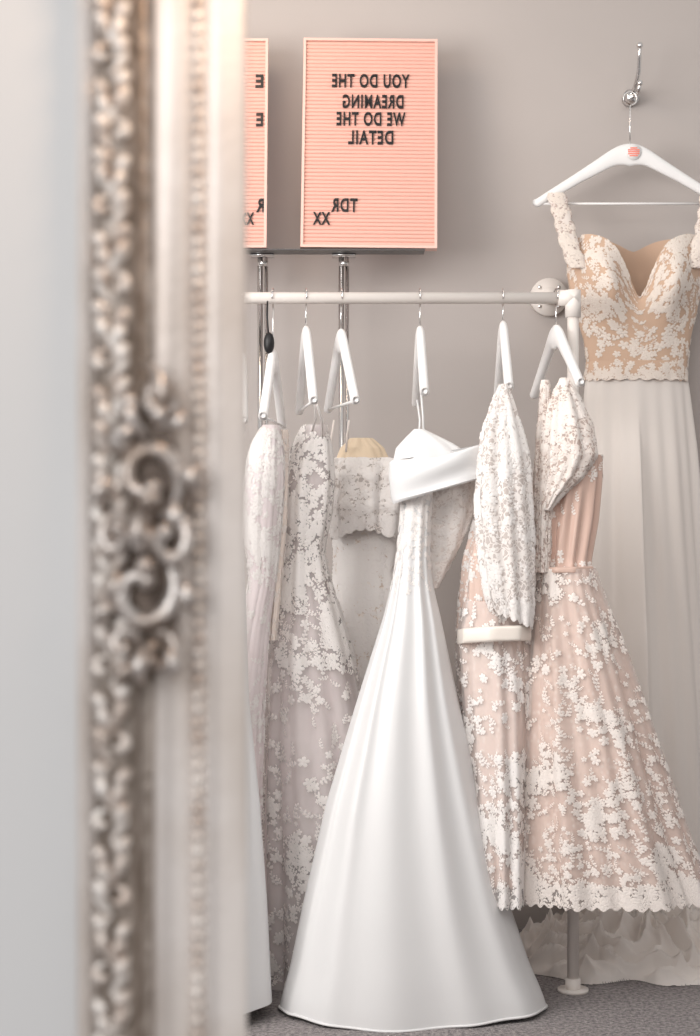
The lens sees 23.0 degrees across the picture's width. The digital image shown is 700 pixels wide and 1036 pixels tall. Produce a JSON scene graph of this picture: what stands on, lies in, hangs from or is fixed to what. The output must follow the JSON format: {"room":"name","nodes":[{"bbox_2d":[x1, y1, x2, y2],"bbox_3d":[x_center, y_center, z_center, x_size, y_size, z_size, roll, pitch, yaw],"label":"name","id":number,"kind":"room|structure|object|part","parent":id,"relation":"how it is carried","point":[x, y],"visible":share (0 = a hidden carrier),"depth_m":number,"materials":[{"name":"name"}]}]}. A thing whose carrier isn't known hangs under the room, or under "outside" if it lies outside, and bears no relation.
{"room":"clothing store","nodes":[
{"label":"clothing store","id":0,"kind":"room"},
{"bbox_2d":[0,0,76,1035],"bbox_3d":[0.000,-0.100,1.235,4.400,2.400,0.070,0,0,0],"label":"wall","id":1,"kind":"structure","parent":0,"point":[38,38],"depth_m":1.20,"materials":[{"name":"paint"}]},
{"bbox_2d":[77,0,246,1035],"bbox_3d":[0.296,0.000,1.184,0.968,1.640,0.065,0,0,-1],"label":"ornate mirror frame","id":2,"kind":"object","parent":1,"relation":"attached to","point":[162,84],"visible":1,"depth_m":1.19,"materials":[{"name":"beige metal"}]},
{"bbox_3d":[0.296,0.000,1.190,0.968,1.640,0.021,0,0,0],"label":"moulding","id":3,"kind":"part","parent":2,"relation":"part of","materials":[{"name":"beige metal"}]},
{"bbox_3d":[0.296,0.000,1.198,0.864,1.535,0.025,0,0,0],"label":"moulding","id":4,"kind":"part","parent":2,"relation":"part of","materials":[{"name":"beige metal"}]},
{"bbox_2d":[247,392,247,422],"bbox_3d":[-0.251,-0.371,4.000,0.052,0.328,0.400,0,0,0],"label":"clothes hanger","id":5,"kind":"object","parent":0,"point":[247,392],"depth_m":3.84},
{"bbox_2d":[247,0,699,928],"bbox_3d":[0.000,-0.250,4.650,6.000,2.700,0.100,0,0,0],"label":"wall","id":6,"kind":"structure","parent":0,"point":[530,93],"depth_m":4.60,"materials":[{"name":"grey paint"}]},
{"bbox_2d":[622,42,642,106],"bbox_3d":[0.748,-1.166,4.513,0.042,0.143,0.175,0,0,0],"label":"coat hook","id":7,"kind":"object","parent":6,"relation":"attached to","point":[629,98],"visible":0.91,"depth_m":4.51,"materials":[{"name":"silver metal"}]},
{"bbox_2d":[533,91,699,206],"bbox_3d":[0.726,-0.957,4.458,0.504,0.300,0.020,0,0,0],"label":"clothes hanger","id":8,"kind":"object","parent":7,"relation":"hanging from","point":[629,154],"visible":1,"depth_m":4.45,"materials":[{"name":"white plastic"}]},
{"bbox_2d":[520,192,699,985],"bbox_3d":[0.730,0.129,4.298,0.700,1.938,0.525,0,0,0],"label":"gown","id":9,"kind":"object","parent":8,"relation":"hanging from","point":[639,308],"visible":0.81,"depth_m":4.38,"materials":[{"name":"beige fabric"}]},
{"bbox_3d":[0.737,-0.377,4.441,0.274,0.053,0.128,0,0,0],"label":"waist lace trim","id":10,"kind":"part","parent":9,"relation":"part of","materials":[{"name":"white fabric"}]},
{"bbox_3d":[0.726,-0.889,4.460,0.504,0.163,0.016,0,0,0],"label":"shoulder arm","id":11,"kind":"part","parent":8,"relation":"part of","materials":[{"name":"white plastic"}]},
{"bbox_2d":[628,147,639,155],"bbox_3d":[0.734,-0.947,4.449,0.030,0.023,0.002,0,0,0],"label":"print","id":12,"kind":"object","parent":8,"relation":"attached to","point":[632,151],"depth_m":4.45},
{"bbox_2d":[247,929,699,1035],"bbox_3d":[0.000,1.125,1.550,6.000,0.050,6.100,0,0,0],"label":"floor","id":13,"kind":"structure","parent":0,"point":[629,1007],"depth_m":3.77,"materials":[{"name":"grey carpet"}]},
{"bbox_2d":[247,249,424,854],"bbox_3d":[-0.161,0.210,4.433,0.701,1.780,0.175,0,0,0],"label":"display stand","id":14,"kind":"object","parent":13,"relation":"on","point":[259,254],"visible":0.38,"depth_m":4.43,"materials":[{"name":"silver metal"}]},
{"bbox_2d":[247,38,268,248],"bbox_3d":[-0.328,-0.963,4.420,0.231,0.562,0.120,0,0,0],"label":"letter board","id":15,"kind":"object","parent":14,"relation":"on","point":[257,48],"visible":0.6,"depth_m":4.42,"materials":[{"name":"pink fabric"}]},
{"bbox_2d":[247,249,424,254],"bbox_3d":[-0.161,-0.678,4.383,0.701,0.003,0.075,0,0,0],"label":"shelf","id":16,"kind":"object","parent":14,"relation":"attached to","point":[249,251],"depth_m":4.37,"materials":[{"name":"grey metal"}]},
{"bbox_2d":[300,38,437,250],"bbox_3d":[0.051,-0.963,4.420,0.353,0.565,0.120,0,0,0],"label":"letter board","id":17,"kind":"object","parent":14,"relation":"on","point":[369,174],"visible":1,"depth_m":4.41,"materials":[{"name":"pink fabric"}]},
{"bbox_2d":[247,278,588,994],"bbox_3d":[-0.532,0.231,4.277,2.225,1.738,0.645,0,0,0],"label":"clothes rack","id":18,"kind":"object","parent":13,"relation":"on","point":[542,297],"visible":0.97,"depth_m":3.99,"materials":[{"name":"white metal"}]},
{"bbox_2d":[247,650,271,1012],"bbox_3d":[-0.307,0.435,3.793,0.270,1.259,0.281,0,0,0],"label":"gown","id":19,"kind":"object","parent":18,"relation":"hanging from","point":[259,992],"visible":0.2,"depth_m":3.75,"materials":[{"name":"white fabric"}]},
{"bbox_2d":[247,425,288,822],"bbox_3d":[-0.257,0.433,3.980,0.234,1.296,0.124,0,0,0],"label":"gown","id":20,"kind":"object","parent":18,"relation":"hanging from","point":[268,453],"visible":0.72,"depth_m":3.94,"materials":[{"name":"white fabric"}]},
{"bbox_2d":[264,301,273,353],"bbox_3d":[-0.187,-0.440,3.970,0.025,0.123,0.023,0,0,0],"label":"tag","id":21,"kind":"object","parent":18,"relation":"attached to","point":[268,339],"visible":1,"depth_m":3.96,"materials":[{"name":"black plastic"}]},
{"bbox_2d":[258,288,285,428],"bbox_3d":[-0.179,-0.376,4.000,0.048,0.319,0.400,0,0,0],"label":"clothes hanger","id":22,"kind":"object","parent":18,"relation":"hanging from","point":[272,377],"depth_m":3.97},
{"bbox_2d":[295,288,317,414],"bbox_3d":[-0.102,-0.393,4.000,0.063,0.284,0.399,0,0,0],"label":"clothes hanger","id":23,"kind":"object","parent":18,"relation":"hanging from","point":[306,369],"depth_m":3.96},
{"bbox_2d":[262,404,360,989],"bbox_3d":[-0.068,0.423,4.075,0.337,1.393,0.291,0,0,11],"label":"gown","id":24,"kind":"object","parent":18,"relation":"hanging from","point":[312,698],"visible":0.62,"depth_m":4.01,"materials":[{"name":"white fabric"}]},
{"bbox_2d":[324,288,359,412],"bbox_3d":[-0.021,-0.394,4.000,0.086,0.282,0.336,0,0,0],"label":"clothes hanger","id":25,"kind":"object","parent":18,"relation":"hanging from","point":[341,349],"depth_m":3.98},
{"bbox_2d":[326,420,401,698],"bbox_3d":[0.062,0.408,4.273,0.312,1.294,0.189,0,0,0],"label":"gown","id":26,"kind":"object","parent":18,"relation":"hanging from","point":[363,530],"visible":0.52,"depth_m":4.24,"materials":[{"name":"fabric"}]},
{"bbox_2d":[278,394,547,1032],"bbox_3d":[0.141,0.408,3.861,0.600,1.388,0.364,0,0,0],"label":"gown","id":27,"kind":"object","parent":18,"relation":"hanging from","point":[402,927],"visible":0.94,"depth_m":3.75,"materials":[{"name":"white fabric"}]},
{"bbox_2d":[393,429,459,459],"bbox_3d":[0.191,-0.154,3.902,0.197,0.096,0.057,0,0,0],"label":"drape","id":28,"kind":"object","parent":27,"relation":"hanging from","point":[420,443],"depth_m":3.88,"materials":[{"name":"white fabric"}]},
{"bbox_2d":[412,288,428,406],"bbox_3d":[0.163,-0.402,4.000,0.025,0.265,0.400,0,0,0],"label":"clothes hanger","id":29,"kind":"object","parent":18,"relation":"hanging from","point":[420,372],"depth_m":3.94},
{"bbox_2d":[455,384,535,910],"bbox_3d":[0.331,0.283,3.893,0.186,1.158,0.296,0,0,0],"label":"dress","id":30,"kind":"object","parent":18,"relation":"hanging from","point":[496,603],"visible":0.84,"depth_m":3.79,"materials":[{"name":"white fabric"}]},
{"bbox_2d":[494,288,513,393],"bbox_3d":[0.356,-0.408,4.000,0.029,0.254,0.400,0,0,0],"label":"clothes hanger","id":31,"kind":"object","parent":18,"relation":"hanging from","point":[503,368],"depth_m":3.94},
{"bbox_2d":[530,288,584,398],"bbox_3d":[0.479,-0.413,4.000,0.082,0.244,0.397,0,0,0],"label":"clothes hanger","id":32,"kind":"object","parent":18,"relation":"hanging from","point":[556,339],"depth_m":3.98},
{"bbox_2d":[521,377,699,912],"bbox_3d":[0.600,0.275,3.866,0.446,1.175,0.223,0,0,0],"label":"dress","id":33,"kind":"object","parent":18,"relation":"hanging from","point":[604,814],"visible":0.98,"depth_m":3.80,"materials":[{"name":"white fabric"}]}
]}

